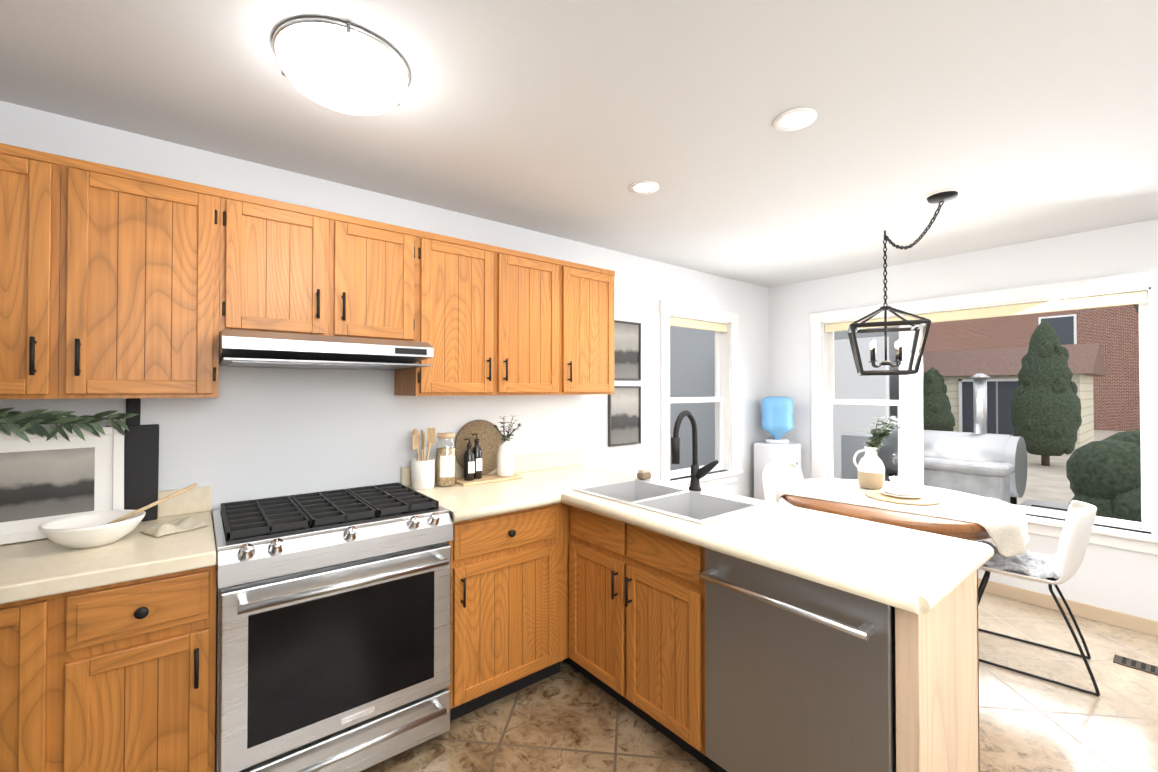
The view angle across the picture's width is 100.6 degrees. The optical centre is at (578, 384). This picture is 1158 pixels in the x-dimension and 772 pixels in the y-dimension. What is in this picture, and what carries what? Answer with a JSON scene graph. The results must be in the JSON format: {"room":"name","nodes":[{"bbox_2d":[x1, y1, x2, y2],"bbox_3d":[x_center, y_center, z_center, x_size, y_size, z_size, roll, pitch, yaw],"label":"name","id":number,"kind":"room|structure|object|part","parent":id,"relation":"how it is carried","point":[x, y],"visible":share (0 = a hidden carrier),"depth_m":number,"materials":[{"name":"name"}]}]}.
{"room":"kitchen","nodes":[
{"label":"kitchen","id":0,"kind":"room"},
{"bbox_2d":[0,101,768,520],"bbox_3d":[-0.334,0.247,3.009,5.700,2.390,0.150,1,-1,-38],"label":"wall","id":1,"kind":"structure","parent":0,"point":[252,433],"depth_m":2.31,"materials":[{"name":"white paint"}]},
{"bbox_2d":[0,143,247,398],"bbox_3d":[-1.718,-0.333,1.606,0.948,0.760,0.325,1,-1,-38],"label":"upper cabinet","id":2,"kind":"object","parent":1,"relation":"attached to","point":[116,282],"depth_m":1.57,"materials":[{"name":"brown wood"}]},
{"bbox_2d":[219,329,433,369],"bbox_3d":[-1.052,-0.127,2.003,0.716,0.111,0.518,1,-1,-38],"label":"range hood","id":3,"kind":"object","parent":1,"relation":"attached to","point":[239,348],"visible":0.92,"depth_m":1.81,"materials":[{"name":"metal"}]},
{"bbox_2d":[248,195,423,341],"bbox_3d":[-1.115,-0.448,2.086,0.719,0.520,0.325,1,-1,-38],"label":"upper cabinet","id":4,"kind":"object","parent":1,"relation":"attached to","point":[312,271],"depth_m":1.97,"materials":[{"name":"brown wood"}]},
{"bbox_2d":[394,231,575,395],"bbox_3d":[-0.516,-0.323,2.561,0.938,0.760,0.325,1,-1,-38],"label":"upper cabinet","id":5,"kind":"object","parent":1,"relation":"attached to","point":[498,320],"depth_m":2.44,"materials":[{"name":"brown wood"}]},
{"bbox_2d":[576,263,614,394],"bbox_3d":[-0.060,-0.318,2.923,0.484,0.760,0.325,1,-1,-38],"label":"upper cabinet","id":6,"kind":"object","parent":1,"relation":"attached to","point":[594,285],"depth_m":2.85,"materials":[{"name":"brown wood"}]},
{"bbox_2d":[608,386,640,446],"bbox_3d":[0.327,0.222,3.422,0.310,0.420,0.022,1,-1,-38],"label":"picture frame","id":7,"kind":"object","parent":1,"relation":"attached to","point":[624,415],"visible":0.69,"depth_m":3.42,"materials":[{"name":"grey paper"}]},
{"bbox_2d":[614,320,640,380],"bbox_3d":[0.327,-0.238,3.428,0.310,0.420,0.022,1,-1,-38],"label":"picture frame","id":8,"kind":"object","parent":1,"relation":"attached to","point":[627,350],"visible":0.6,"depth_m":3.44,"materials":[{"name":"grey paper"}]},
{"bbox_2d":[659,300,742,488],"bbox_3d":[0.984,0.114,4.020,1.040,1.500,0.210,1,-1,-38],"label":"window","id":9,"kind":"structure","parent":1,"relation":"in","point":[728,365],"depth_m":4.17,"materials":[{"name":"white wood"}]},
{"bbox_3d":[0.954,0.104,4.057,0.720,1.200,0.039,1,-1,-38],"label":"window glass","id":10,"kind":"part","parent":9,"relation":"part of","materials":[{"name":"clear glass"}]},
{"bbox_3d":[0.954,0.104,4.057,0.796,1.276,0.065,1,-1,-38],"label":"small window sash","id":11,"kind":"part","parent":9,"relation":"part of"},
{"bbox_2d":[670,316,726,332],"bbox_3d":[0.993,-0.497,4.016,0.792,0.072,0.038,1,-1,-38],"label":"window blind","id":12,"kind":"object","parent":9,"relation":"attached to","point":[694,324],"visible":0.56,"depth_m":3.98,"materials":[{"name":"beige fabric"}]},
{"bbox_2d":[0,0,1157,287],"bbox_3d":[1.209,-1.019,1.081,5.700,0.100,5.110,1,-1,-38],"label":"ceiling","id":13,"kind":"structure","parent":0,"point":[1014,120],"depth_m":1.69,"materials":[{"name":"white paint"}]},
{"bbox_2d":[272,16,409,114],"bbox_3d":[-0.702,-0.908,1.443,0.370,0.115,0.375,1,-1,-38],"label":"flush-mount light","id":14,"kind":"object","parent":13,"relation":"attached to","point":[347,67],"visible":1,"depth_m":1.35,"materials":[{"name":"white glass"}]},
{"bbox_2d":[629,181,658,194],"bbox_3d":[0.316,-0.953,2.332,0.146,0.005,0.146,1,-1,-38],"label":"recessed light","id":15,"kind":"object","parent":13,"relation":"in","point":[642,187],"visible":1,"depth_m":2.33,"materials":[{"name":"white"}]},
{"bbox_2d":[773,108,816,131],"bbox_3d":[0.783,-0.959,1.745,0.146,0.005,0.146,1,-1,-38],"label":"recessed light","id":16,"kind":"object","parent":13,"relation":"in","point":[791,119],"visible":1,"depth_m":1.74,"materials":[{"name":"white"}]},
{"bbox_2d":[847,188,963,375],"bbox_3d":[1.877,-0.505,2.817,0.730,0.890,0.740,1,-1,-38],"label":"pendant lantern","id":17,"kind":"object","parent":13,"relation":"hanging from","point":[941,196],"visible":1,"depth_m":2.88,"materials":[{"name":"black metal"}]},
{"bbox_2d":[361,592,1157,771],"bbox_3d":[1.209,1.470,1.053,5.700,0.100,5.110,1,-1,-38],"label":"floor","id":18,"kind":"structure","parent":0,"point":[567,718],"depth_m":2.05,"materials":[{"name":"tile"}]},
{"bbox_2d":[0,587,95,771],"bbox_3d":[-1.861,0.989,1.284,0.854,0.868,0.623,1,-1,-38],"label":"base cabinet","id":19,"kind":"object","parent":18,"relation":"on","point":[48,643],"depth_m":1.28,"materials":[{"name":"brown wood"}]},
{"bbox_2d":[96,562,216,771],"bbox_3d":[-1.469,0.993,1.596,0.404,0.868,0.623,1,-1,-38],"label":"base cabinet","id":20,"kind":"object","parent":18,"relation":"on","point":[118,677],"depth_m":1.40,"materials":[{"name":"brown wood"}]},
{"bbox_2d":[212,483,452,771],"bbox_3d":[-0.982,0.956,1.918,0.760,0.948,0.715,1,-1,-38],"label":"range","id":21,"kind":"object","parent":18,"relation":"on","point":[333,630],"visible":1,"depth_m":1.68,"materials":[{"name":"metal"}]},
{"bbox_2d":[448,503,559,720],"bbox_3d":[-0.472,1.002,2.388,0.618,0.868,0.623,1,-1,-38],"label":"base cabinet","id":22,"kind":"object","parent":18,"relation":"on","point":[505,568],"depth_m":2.11,"materials":[{"name":"brown wood"}]},
{"bbox_2d":[560,503,659,682],"bbox_3d":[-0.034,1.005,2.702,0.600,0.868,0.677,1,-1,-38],"label":"base cabinet","id":23,"kind":"object","parent":18,"relation":"on","point":[610,568],"depth_m":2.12,"materials":[{"name":"brown wood"}]},
{"bbox_2d":[0,449,993,613],"bbox_3d":[-0.528,0.482,1.403,3.082,0.145,2.106,1,-1,-38],"label":"countertop","id":24,"kind":"structure","parent":23,"relation":"on","point":[915,571],"depth_m":1.53,"materials":[{"name":"laminate"}]},
{"bbox_2d":[0,407,138,544],"bbox_3d":[-1.833,0.292,1.541,0.090,0.434,0.620,-1,-1,45],"label":"framed art","id":25,"kind":"object","parent":24,"relation":"on","point":[48,473],"visible":0.9,"depth_m":1.62,"materials":[{"name":"white wood"}]},
{"bbox_2d":[39,483,197,548],"bbox_3d":[-1.501,0.436,1.587,0.379,0.149,0.242,1,-1,-38],"label":"bowl","id":26,"kind":"object","parent":24,"relation":"on","point":[90,530],"visible":1,"depth_m":1.53,"materials":[{"name":"white ceramic"}]},
{"bbox_2d":[105,398,158,520],"bbox_3d":[-1.673,0.282,1.799,0.150,0.460,0.071,1,-1,-38],"label":"cutting board","id":27,"kind":"object","parent":24,"relation":"on","point":[141,458],"visible":0.62,"depth_m":1.81,"materials":[{"name":"black wood"}]},
{"bbox_2d":[140,516,207,536],"bbox_3d":[-1.424,0.492,1.693,0.122,0.036,0.152,0,-1,26],"label":"linen napkin","id":28,"kind":"object","parent":24,"relation":"on","point":[180,525],"visible":1,"depth_m":1.67,"materials":[{"name":"beige fabric"}]},
{"bbox_2d":[411,428,434,489],"bbox_3d":[-0.784,0.369,2.415,0.121,0.302,0.121,1,-1,-38],"label":"utensil crock","id":29,"kind":"object","parent":24,"relation":"on","point":[422,473],"visible":1,"depth_m":2.38,"materials":[{"name":"white ceramic"}]},
{"bbox_2d":[436,433,455,486],"bbox_3d":[-0.683,0.387,2.474,0.100,0.268,0.101,1,-1,-38],"label":"jar","id":30,"kind":"object","parent":24,"relation":"on","point":[446,465],"visible":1,"depth_m":2.44,"materials":[{"name":"clear glass"}]},
{"bbox_2d":[455,473,521,485],"bbox_3d":[-0.503,0.515,2.623,0.350,0.014,0.170,1,-1,-38],"label":"wood tray","id":31,"kind":"object","parent":24,"relation":"on","point":[490,478],"visible":0.6,"depth_m":2.56,"materials":[{"name":"beige wood"}]},
{"bbox_2d":[464,439,474,480],"bbox_3d":[-0.582,0.396,2.542,0.059,0.220,0.056,1,-1,-38],"label":"bottle","id":32,"kind":"object","parent":31,"relation":"on","point":[469,463],"visible":1,"depth_m":2.52,"materials":[{"name":"black glass"}]},
{"bbox_2d":[472,434,481,478],"bbox_3d":[-0.552,0.386,2.591,0.059,0.241,0.056,1,-1,-38],"label":"bottle","id":33,"kind":"object","parent":31,"relation":"on","point":[476,450],"visible":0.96,"depth_m":2.57,"materials":[{"name":"black glass"}]},
{"bbox_2d":[455,420,502,474],"bbox_3d":[-0.552,0.352,2.694,0.310,0.307,0.056,1,-1,-38],"label":"board","id":34,"kind":"object","parent":31,"relation":"on","point":[489,436],"visible":0.69,"depth_m":2.70,"materials":[{"name":"brown wicker"}]},
{"bbox_2d":[494,416,520,476],"bbox_3d":[-0.400,0.339,2.665,0.179,0.337,0.125,1,-1,-38],"label":"vase","id":35,"kind":"object","parent":31,"relation":"on","point":[505,461],"visible":1,"depth_m":2.64,"materials":[{"name":"white ceramic"}]},
{"bbox_2d":[573,479,774,524],"bbox_3d":[0.406,0.607,2.209,0.505,0.191,0.770,1,-1,-38],"label":"double-bowl sink","id":36,"kind":"object","parent":24,"relation":"in","point":[684,502],"visible":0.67,"depth_m":2.24,"materials":[{"name":"white ceramic"}]},
{"bbox_2d":[637,469,650,479],"bbox_3d":[0.355,0.490,2.621,0.068,0.050,0.052,1,-1,-38],"label":"sponge","id":37,"kind":"object","parent":36,"relation":"on","point":[642,474],"visible":1,"depth_m":2.60,"materials":[{"name":"brown"}]},
{"bbox_2d":[671,410,718,490],"bbox_3d":[0.541,0.318,2.266,0.208,0.387,0.142,1,-1,-38],"label":"faucet","id":38,"kind":"object","parent":24,"relation":"on","point":[697,474],"visible":1,"depth_m":2.30,"materials":[{"name":"black metal"}]},
{"bbox_2d":[754,396,800,500],"bbox_3d":[1.792,0.782,4.313,0.300,1.350,0.325,1,-1,-38],"label":"water cooler","id":39,"kind":"object","parent":18,"relation":"on","point":[777,416],"visible":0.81,"depth_m":4.24,"materials":[{"name":"grey plastic"}]},
{"bbox_2d":[762,463,803,505],"bbox_3d":[1.636,1.032,3.534,0.457,0.835,0.528,0,-1,-24],"label":"chair","id":40,"kind":"object","parent":18,"relation":"on","point":[775,476],"visible":0.29,"depth_m":3.75,"materials":[{"name":"white plastic"}]},
{"bbox_2d":[700,548,895,771],"bbox_3d":[0.806,0.996,1.613,0.597,0.862,0.588,1,-1,-38],"label":"dishwasher","id":41,"kind":"object","parent":18,"relation":"on","point":[800,676],"visible":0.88,"depth_m":1.44,"materials":[{"name":"metal"}]},
{"bbox_2d":[782,479,990,540],"bbox_3d":[1.891,1.067,2.948,1.200,0.750,1.200,1,-1,-38],"label":"dining table","id":42,"kind":"object","parent":18,"relation":"on","point":[969,531],"visible":0.08,"depth_m":2.50,"materials":[{"name":"brown wood"}]},
{"bbox_2d":[775,478,1029,556],"bbox_3d":[1.892,0.773,2.953,1.263,0.176,0.773,-1,-1,45],"label":"tablecloth","id":43,"kind":"object","parent":42,"relation":"on","point":[1004,524],"visible":0.77,"depth_m":2.68,"materials":[{"name":"fabric"}]},
{"bbox_2d":[853,416,900,489],"bbox_3d":[2.001,0.449,3.179,0.303,0.474,0.240,1,-1,-38],"label":"pitcher","id":44,"kind":"object","parent":43,"relation":"on","point":[871,470],"visible":1,"depth_m":3.15,"materials":[{"name":"beige ceramic"}]},
{"bbox_2d":[865,490,940,504],"bbox_3d":[1.941,0.677,2.890,0.380,0.011,0.380,1,-1,-38],"label":"board","id":45,"kind":"object","parent":43,"relation":"on","point":[926,499],"visible":0.67,"depth_m":2.80,"materials":[{"name":"brown wood"}]},
{"bbox_2d":[879,476,924,497],"bbox_3d":[1.941,0.617,2.890,0.230,0.107,0.230,1,-1,-38],"label":"bowls","id":46,"kind":"object","parent":45,"relation":"on","point":[902,487],"visible":1,"depth_m":2.86,"materials":[{"name":"white ceramic"}]},
{"bbox_2d":[975,500,1099,696],"bbox_3d":[2.329,1.019,2.542,0.563,0.833,0.457,-1,-1,43],"label":"chair","id":47,"kind":"object","parent":18,"relation":"on","point":[1062,565],"visible":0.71,"depth_m":2.41,"materials":[{"name":"white plastic"}]},
{"bbox_2d":[975,540,1062,579],"bbox_3d":[2.283,1.005,2.583,0.436,0.210,0.486,1,-1,-38],"label":"throw","id":48,"kind":"object","parent":47,"relation":"on","point":[1028,566],"depth_m":2.47,"materials":[{"name":"grey fur"}]},
{"bbox_2d":[1113,654,1157,675],"bbox_3d":[2.899,1.432,2.391,0.110,0.008,0.320,1,-1,-38],"label":"floor vent","id":49,"kind":"object","parent":18,"relation":"in","point":[1136,664],"visible":1,"depth_m":2.45,"materials":[{"name":"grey metal"}]},
{"bbox_2d":[768,219,1157,620],"bbox_3d":[3.428,0.244,2.735,0.150,2.390,4.960,1,-1,-38],"label":"wall","id":50,"kind":"structure","parent":0,"point":[1117,579],"depth_m":3.28,"materials":[{"name":"white paint"}]},
{"bbox_2d":[809,270,1157,554],"bbox_3d":[2.760,0.171,3.528,0.210,1.625,2.090,1,-1,-38],"label":"window","id":51,"kind":"structure","parent":50,"relation":"in","point":[1144,542],"depth_m":3.28,"materials":[{"name":"white"}]},
{"bbox_3d":[2.799,0.161,3.555,0.039,1.355,1.775,1,-1,-38],"label":"window glass","id":52,"kind":"part","parent":51,"relation":"part of","materials":[{"name":"clear glass"}]},
{"bbox_2d":[825,291,1147,331],"bbox_3d":[2.749,-0.503,3.526,0.038,0.072,1.842,1,-1,-38],"label":"window blind","id":53,"kind":"object","parent":51,"relation":"attached to","point":[1129,298],"visible":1,"depth_m":3.21,"materials":[{"name":"beige fabric"}]},
{"bbox_3d":[2.797,0.161,3.557,0.065,1.401,1.846,1,-1,-38],"label":"big window sash","id":54,"kind":"part","parent":51,"relation":"part of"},
{"bbox_2d":[978,578,1157,636],"bbox_3d":[3.317,1.397,2.730,0.014,0.085,4.810,1,-1,-38],"label":"baseboard","id":55,"kind":"structure","parent":50,"relation":"attached to","point":[1125,620],"depth_m":2.98,"materials":[{"name":"beige wood"}]},
{"label":"outside","id":56,"kind":"structure","parent":0,"visible":0},
{"bbox_2d":[1017,430,1123,504],"bbox_3d":[15.723,2.021,18.708,72.000,0.200,70.000,1,-1,-38],"label":"ground","id":57,"kind":"structure","parent":56,"point":[1051,483],"depth_m":9.15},
{"bbox_2d":[670,326,898,478],"bbox_3d":[3.228,-0.942,8.747,28.000,5.500,3.500,1,-1,-38],"label":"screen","id":58,"kind":"object","parent":57,"relation":"on","point":[874,386],"depth_m":9.75,"materials":[{"name":"grey"}]},
{"bbox_2d":[923,367,954,430],"bbox_3d":[9.802,0.685,13.315,0.977,2.350,0.952,1,-1,-38],"label":"conifer tree","id":59,"kind":"object","parent":57,"relation":"on","point":[938,415],"depth_m":13.02,"materials":[{"name":"green plant"}]},
{"bbox_2d":[923,343,1105,454],"bbox_3d":[13.040,0.377,14.869,3.600,3.000,4.200,1,-1,-38],"label":"house","id":60,"kind":"structure","parent":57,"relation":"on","point":[1000,367],"depth_m":13.90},
{"bbox_2d":[923,304,1139,430],"bbox_3d":[26.361,-3.762,24.674,13.200,11.500,23.200,1,-1,-38],"label":"brick house","id":61,"kind":"structure","parent":57,"relation":"on","point":[1113,331],"depth_m":20.44,"materials":[{"name":"red brick"}]},
{"bbox_2d":[1011,320,1081,465],"bbox_3d":[10.508,0.181,10.840,1.166,3.300,1.149,1,-1,-38],"label":"conifer tree","id":62,"kind":"object","parent":57,"relation":"on","point":[1046,419],"depth_m":10.53,"materials":[{"name":"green plant"}]},
{"bbox_2d":[1066,430,1141,522],"bbox_3d":[5.578,1.042,4.555,1.283,1.483,1.313,1,-1,-38],"label":"bush","id":63,"kind":"object","parent":57,"relation":"on","point":[1103,476],"depth_m":4.56,"materials":[{"name":"green plant"}]},
{"bbox_2d":[1133,304,1138,314],"bbox_3d":[17.178,-2.046,13.784,3.094,7.832,4.848,1,-1,-38],"label":"bare tree","id":64,"kind":"object","parent":57,"relation":"on","point":[1136,306],"depth_m":14.97,"materials":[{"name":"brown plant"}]},
{"bbox_3d":[3.790,1.703,3.926,1.880,0.100,4.700,1,-1,-38],"label":"ground","id":65,"kind":"structure","parent":57,"relation":"on","visible":0},
{"bbox_2d":[892,456,1014,503],"bbox_3d":[2.915,1.121,3.768,0.285,1.060,0.730,1,-1,-38],"label":"covered grill","id":66,"kind":"object","parent":65,"relation":"on","point":[987,479],"depth_m":3.59,"materials":[{"name":"silver metal"}]},
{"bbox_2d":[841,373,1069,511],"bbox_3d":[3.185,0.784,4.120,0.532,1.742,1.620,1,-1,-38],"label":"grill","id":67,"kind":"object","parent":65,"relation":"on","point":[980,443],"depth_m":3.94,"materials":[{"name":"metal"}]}
]}

